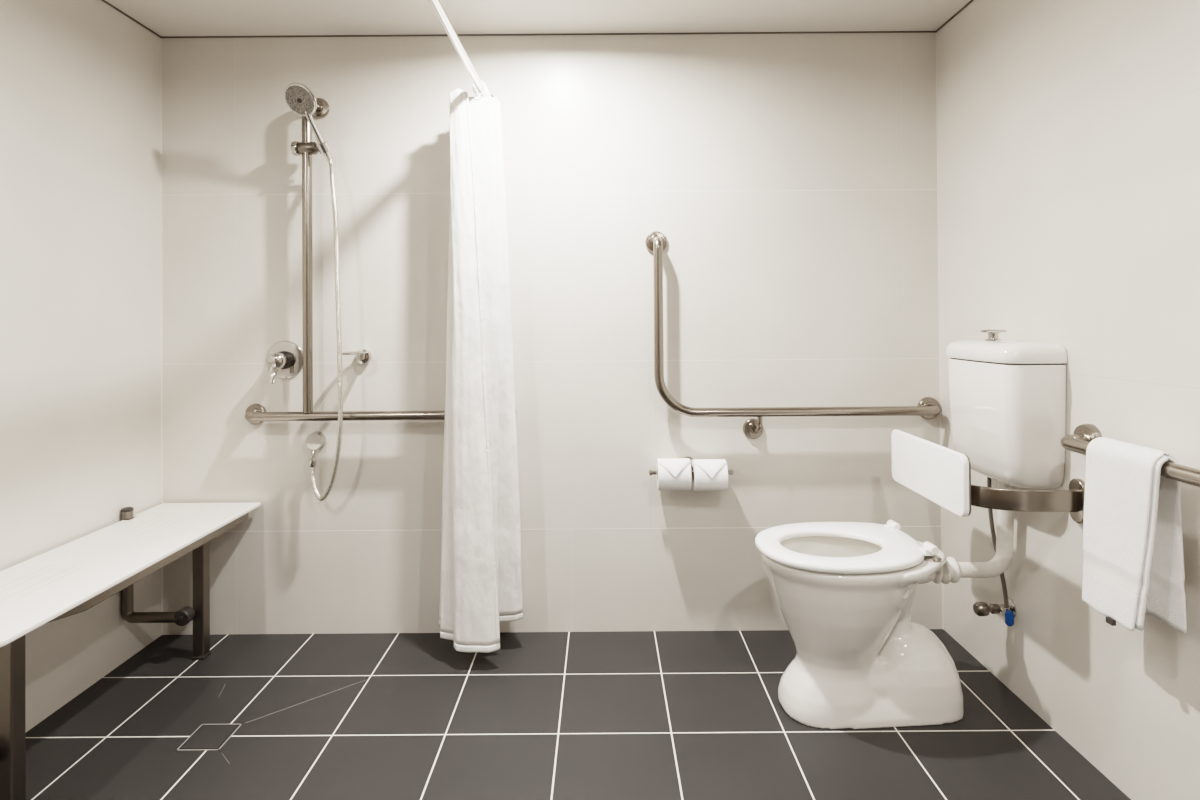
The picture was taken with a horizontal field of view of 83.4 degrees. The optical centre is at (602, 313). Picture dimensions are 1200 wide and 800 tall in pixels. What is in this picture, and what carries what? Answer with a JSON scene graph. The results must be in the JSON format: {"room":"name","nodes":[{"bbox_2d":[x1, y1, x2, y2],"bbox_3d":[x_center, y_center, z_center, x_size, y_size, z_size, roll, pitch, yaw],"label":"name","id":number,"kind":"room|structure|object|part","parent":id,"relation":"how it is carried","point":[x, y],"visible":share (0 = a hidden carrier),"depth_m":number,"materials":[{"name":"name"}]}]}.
{"room":"accessible bathroom","nodes":[
{"label":"accessible bathroom","id":0,"kind":"room"},
{"bbox_2d":[0,0,160,732],"bbox_3d":[-1.633,0.038,0.768,0.100,2.196,3.300,0,0,0],"label":"wall","id":1,"kind":"structure","parent":0,"point":[80,124],"depth_m":2.03,"materials":[{"name":"paint"}]},
{"bbox_2d":[102,0,160,37],"bbox_3d":[-1.588,-1.008,0.774,0.006,0.004,3.294,0,0,0],"label":"trim","id":2,"kind":"structure","parent":1,"relation":"attached to","point":[106,2],"depth_m":2.27,"materials":[{"name":"grey"}]},
{"bbox_2d":[105,0,970,35],"bbox_3d":[-0.193,-1.060,0.777,2.996,0.080,3.500,0,0,0],"label":"ceiling","id":3,"kind":"structure","parent":0,"point":[163,17],"depth_m":2.28,"materials":[{"name":"white paint"}]},
{"bbox_2d":[161,33,941,634],"bbox_3d":[-0.185,0.042,2.468,2.996,2.196,0.100,0,0,0],"label":"wall","id":4,"kind":"structure","parent":0,"point":[789,181],"depth_m":2.42,"materials":[{"name":"paint"}]},
{"bbox_2d":[160,38,162,634],"bbox_3d":[-1.581,0.080,2.416,0.003,2.140,0.003,0,0,0],"label":"trim","id":5,"kind":"structure","parent":4,"relation":"attached to","point":[160,38],"depth_m":2.42,"materials":[{"name":"plastic"}]},
{"bbox_2d":[266,341,302,383],"bbox_3d":[-1.137,0.170,2.365,0.138,0.145,0.104,0,0,0],"label":"shower mixer","id":6,"kind":"object","parent":4,"relation":"attached to","point":[284,359],"visible":0.98,"depth_m":2.41,"materials":[{"name":"silver metal"}]},
{"bbox_3d":[-1.137,0.205,2.334,0.030,0.075,0.043,0,0,0],"label":"lever blade","id":7,"kind":"part","parent":6,"relation":"part of","materials":[{"name":"silver metal"}]},
{"bbox_2d":[306,431,325,466],"bbox_3d":[-1.021,0.481,2.387,0.062,0.117,0.054,0,0,0],"label":"outlet","id":8,"kind":"object","parent":4,"relation":"attached to","point":[316,440],"visible":1,"depth_m":2.38,"materials":[{"name":"silver metal"}]},
{"bbox_2d":[342,349,370,363],"bbox_3d":[-0.868,0.154,2.353,0.089,0.054,0.128,0,0,0],"label":"soap dish","id":9,"kind":"object","parent":4,"relation":"attached to","point":[363,356],"visible":0.92,"depth_m":2.39,"materials":[{"name":"silver metal"}]},
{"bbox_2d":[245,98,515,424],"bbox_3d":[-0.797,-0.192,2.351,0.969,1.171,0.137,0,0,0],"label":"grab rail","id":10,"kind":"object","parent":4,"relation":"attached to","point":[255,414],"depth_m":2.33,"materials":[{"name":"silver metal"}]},
{"bbox_3d":[-1.065,-0.576,2.351,0.026,0.050,0.050,0,0,0],"label":"locking knob","id":11,"kind":"part","parent":10,"relation":"part of","materials":[{"name":"silver metal"}]},
{"bbox_3d":[-1.010,-0.575,2.340,0.151,0.055,0.066,-1,-1,18],"label":"slider bracket","id":12,"kind":"part","parent":10,"relation":"part of","materials":[{"name":"silver metal"}]},
{"bbox_2d":[284,83,342,500],"bbox_3d":[-0.964,-0.050,2.285,0.168,1.406,0.199,0,0,0],"label":"shower","id":13,"kind":"object","parent":10,"relation":"attached to","point":[300,99],"visible":0.99,"depth_m":2.27,"materials":[{"name":"silver metal"}]},
{"bbox_3d":[-0.999,-0.705,2.225,0.098,0.080,0.066,0,0,0],"label":"spray plate","id":14,"kind":"part","parent":13,"relation":"part of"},
{"bbox_3d":[-0.972,-0.617,2.288,0.026,0.150,0.108,-1,-1,24],"label":"handle","id":15,"kind":"part","parent":13,"relation":"part of","materials":[{"name":"silver metal"}]},
{"bbox_3d":[-0.984,-0.574,2.336,0.056,0.034,0.029,-1,-1,35],"label":"holder arm","id":16,"kind":"part","parent":10,"relation":"part of","materials":[{"name":"silver metal"}]},
{"bbox_2d":[429,0,493,96],"bbox_3d":[-0.412,-0.777,0.777,0.056,0.056,3.296,0,0,0],"label":"curtain rod","id":17,"kind":"object","parent":4,"relation":"attached to","point":[437,5],"visible":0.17,"depth_m":1.89,"materials":[{"name":"white painted metal"}]},
{"bbox_2d":[438,81,522,652],"bbox_3d":[-0.417,0.148,2.254,0.237,1.864,0.219,-1,-1,34],"label":"shower curtain","id":18,"kind":"object","parent":17,"relation":"hanging from","point":[481,574],"visible":0.99,"depth_m":2.21,"materials":[{"name":"white fabric"}]},
{"bbox_2d":[161,31,935,37],"bbox_3d":[-0.193,-1.004,2.424,2.796,0.004,0.006,0,0,0],"label":"trim","id":19,"kind":"structure","parent":4,"relation":"attached to","point":[836,31],"depth_m":2.42,"materials":[{"name":"grey"}]},
{"bbox_2d":[649,457,733,475],"bbox_3d":[0.309,0.539,2.369,0.294,0.052,0.090,0,0,0],"label":"toilet roll holder","id":20,"kind":"object","parent":4,"relation":"attached to","point":[651,472],"visible":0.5,"depth_m":2.33,"materials":[{"name":"silver metal"}]},
{"bbox_3d":[0.230,0.553,2.341,0.137,0.020,0.020,0,0,0],"label":"arm","id":21,"kind":"part","parent":20,"relation":"part of","materials":[{"name":"silver metal"}]},
{"bbox_2d":[656,458,691,489],"bbox_3d":[0.248,0.559,2.339,0.112,0.107,0.112,0,0,0],"label":"toilet roll","id":22,"kind":"object","parent":20,"relation":"on","point":[673,473],"visible":0.97,"depth_m":2.30,"materials":[{"name":"paper"}]},
{"bbox_3d":[0.309,0.539,2.370,0.052,0.052,0.088,0,0,0],"label":"wall post","id":23,"kind":"part","parent":20,"relation":"part of","materials":[{"name":"silver metal"}]},
{"bbox_2d":[691,459,727,490],"bbox_3d":[0.373,0.562,2.339,0.112,0.107,0.112,0,0,0],"label":"toilet roll","id":24,"kind":"object","parent":20,"relation":"on","point":[709,474],"visible":0.98,"depth_m":2.29,"materials":[{"name":"paper"}]},
{"bbox_2d":[645,231,939,438],"bbox_3d":[0.682,0.074,2.374,1.051,0.746,0.086,0,0,0],"label":"grab rail","id":25,"kind":"object","parent":4,"relation":"attached to","point":[656,242],"visible":1,"depth_m":2.33,"materials":[{"name":"silver metal"}]},
{"bbox_3d":[0.545,0.387,2.370,0.018,0.067,0.068,0,0,-10],"label":"support stem","id":26,"kind":"part","parent":25,"relation":"part of","materials":[{"name":"silver metal"}]},
{"bbox_2d":[936,33,943,628],"bbox_3d":[1.211,0.059,2.416,0.003,2.140,0.003,0,0,0],"label":"trim","id":27,"kind":"structure","parent":4,"relation":"attached to","point":[936,33],"depth_m":2.42,"materials":[{"name":"plastic"}]},
{"bbox_2d":[25,629,1130,799],"bbox_3d":[-0.177,1.156,0.758,2.996,0.060,3.500,0,0,0],"label":"floor","id":28,"kind":"structure","parent":0,"point":[623,715],"depth_m":1.82,"materials":[{"name":"tile"}]},
{"bbox_2d":[0,502,260,799],"bbox_3d":[-1.394,0.889,1.872,0.364,0.511,1.046,0,0,0],"label":"shower bench","id":29,"kind":"object","parent":28,"relation":"on","point":[71,578],"visible":1,"depth_m":1.78,"materials":[{"name":"laminate"}]},
{"bbox_3d":[-1.340,0.920,1.525,0.038,0.430,0.038,0,0,0],"label":"leg","id":30,"kind":"part","parent":29,"relation":"part of","materials":[{"name":"silver metal"}]},
{"bbox_3d":[-1.389,0.675,1.873,0.350,0.014,1.046,0,0,0],"label":"seat","id":31,"kind":"part","parent":29,"relation":"part of","materials":[{"name":"laminate"}]},
{"bbox_3d":[-1.255,0.699,1.910,0.034,0.034,0.895,0,0,0],"label":"rail","id":32,"kind":"part","parent":29,"relation":"part of","materials":[{"name":"silver metal"}]},
{"bbox_3d":[-1.340,0.926,2.249,0.038,0.430,0.038,0,0,0],"label":"leg","id":33,"kind":"part","parent":29,"relation":"part of","materials":[{"name":"silver metal"}]},
{"bbox_2d":[176,724,241,750],"bbox_3d":[-1.056,1.140,1.814,0.112,0.001,0.114,0,0,0],"label":"floor drain","id":34,"kind":"object","parent":28,"relation":"on","point":[205,737],"visible":1,"depth_m":1.81,"materials":[{"name":"grey metal"}]},
{"bbox_2d":[246,680,364,722],"bbox_3d":[-0.865,1.141,1.986,0.258,0.001,0.222,0,0,0],"label":"trim","id":35,"kind":"structure","parent":28,"relation":"on","point":[364,680],"depth_m":1.97,"materials":[{"name":"grey"}]},
{"bbox_2d":[755,520,963,728],"bbox_3d":[0.735,0.886,1.953,0.572,0.486,0.394,0,0,-7],"label":"toilet","id":36,"kind":"object","parent":28,"relation":"on","point":[844,592],"visible":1,"depth_m":1.85,"materials":[{"name":"ceramic"}]},
{"bbox_3d":[0.686,0.670,1.948,0.475,0.021,0.395,0,0,-4],"label":"seat","id":37,"kind":"part","parent":36,"relation":"part of","materials":[{"name":"white plastic"}]},
{"bbox_2d":[936,0,1199,799],"bbox_3d":[1.262,0.017,0.768,0.100,2.196,3.300,0,0,0],"label":"wall","id":38,"kind":"structure","parent":0,"point":[1069,130],"depth_m":1.70,"materials":[{"name":"paint"}]},
{"bbox_2d":[936,0,973,31],"bbox_3d":[1.202,-1.029,0.774,0.006,0.004,3.294,0,0,0],"label":"trim","id":39,"kind":"structure","parent":38,"relation":"attached to","point":[969,2],"depth_m":2.29,"materials":[{"name":"grey"}]},
{"bbox_2d":[891,430,1084,523],"bbox_3d":[1.072,0.450,1.922,0.287,0.168,0.484,0,0,0],"label":"support","id":40,"kind":"object","parent":38,"relation":"attached to","point":[941,474],"visible":0.98,"depth_m":1.77,"materials":[{"name":"white plastic"}]},
{"bbox_3d":[0.948,0.450,1.947,0.004,0.160,0.430,0,0,0],"label":"plate","id":41,"kind":"part","parent":40,"relation":"part of","materials":[{"name":"white plastic"}]},
{"bbox_3d":[1.031,0.478,1.802,0.139,0.055,0.377,0,-1,-42],"label":"support arm","id":42,"kind":"part","parent":40,"relation":"part of","materials":[{"name":"silver metal"}]},
{"bbox_2d":[988,509,995,552],"bbox_3d":[1.138,0.635,2.006,0.020,0.125,0.083,0,0,0],"label":"pipe","id":43,"kind":"object","parent":38,"relation":"attached to","point":[990,511],"depth_m":2.03,"materials":[{"name":"silver metal"}]},
{"bbox_2d":[973,572,1015,626],"bbox_3d":[1.144,0.835,2.005,0.123,0.157,0.083,0,0,0],"label":"valve","id":44,"kind":"object","parent":38,"relation":"attached to","point":[1007,608],"depth_m":1.99,"materials":[{"name":"silver metal"}]},
{"bbox_3d":[1.146,0.881,2.009,0.067,0.040,0.040,0,0,0],"label":"knob","id":45,"kind":"part","parent":44,"relation":"part of","materials":[{"name":"silver metal"}]},
{"bbox_3d":[1.191,0.892,1.969,0.022,0.044,0.012,0,0,0],"label":"lever","id":46,"kind":"part","parent":44,"relation":"part of","materials":[{"name":"blue plastic"}]},
{"bbox_2d":[946,329,1066,487],"bbox_3d":[1.132,0.258,1.929,0.161,0.424,0.351,0,0,0],"label":"cistern","id":47,"kind":"object","parent":38,"relation":"attached to","point":[1007,398],"visible":0.98,"depth_m":1.78,"materials":[{"name":"ceramic"}]},
{"bbox_2d":[933,481,1014,583],"bbox_3d":[1.076,0.626,1.964,0.233,0.322,0.077,0,0,3],"label":"pipe","id":48,"kind":"object","parent":47,"relation":"attached to","point":[952,570],"visible":0.78,"depth_m":1.94,"materials":[{"name":"plastic"}]},
{"bbox_3d":[1.131,0.104,1.930,0.161,0.056,0.351,0,0,0],"label":"lid","id":49,"kind":"part","parent":47,"relation":"part of","materials":[{"name":"ceramic"}]},
{"bbox_2d":[1060,424,1199,486],"bbox_3d":[1.170,0.311,1.018,0.088,0.084,1.386,0,0,0],"label":"grab rail","id":50,"kind":"object","parent":38,"relation":"attached to","point":[1083,434],"visible":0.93,"depth_m":1.58,"materials":[{"name":"silver metal"}]},
{"bbox_2d":[1082,437,1186,633],"bbox_3d":[1.139,0.476,1.450,0.095,0.388,0.199,0,0,0],"label":"hand towel","id":51,"kind":"object","parent":50,"relation":"hanging from","point":[1133,562],"visible":0.99,"depth_m":1.42,"materials":[{"name":"white fabric"}]}
]}

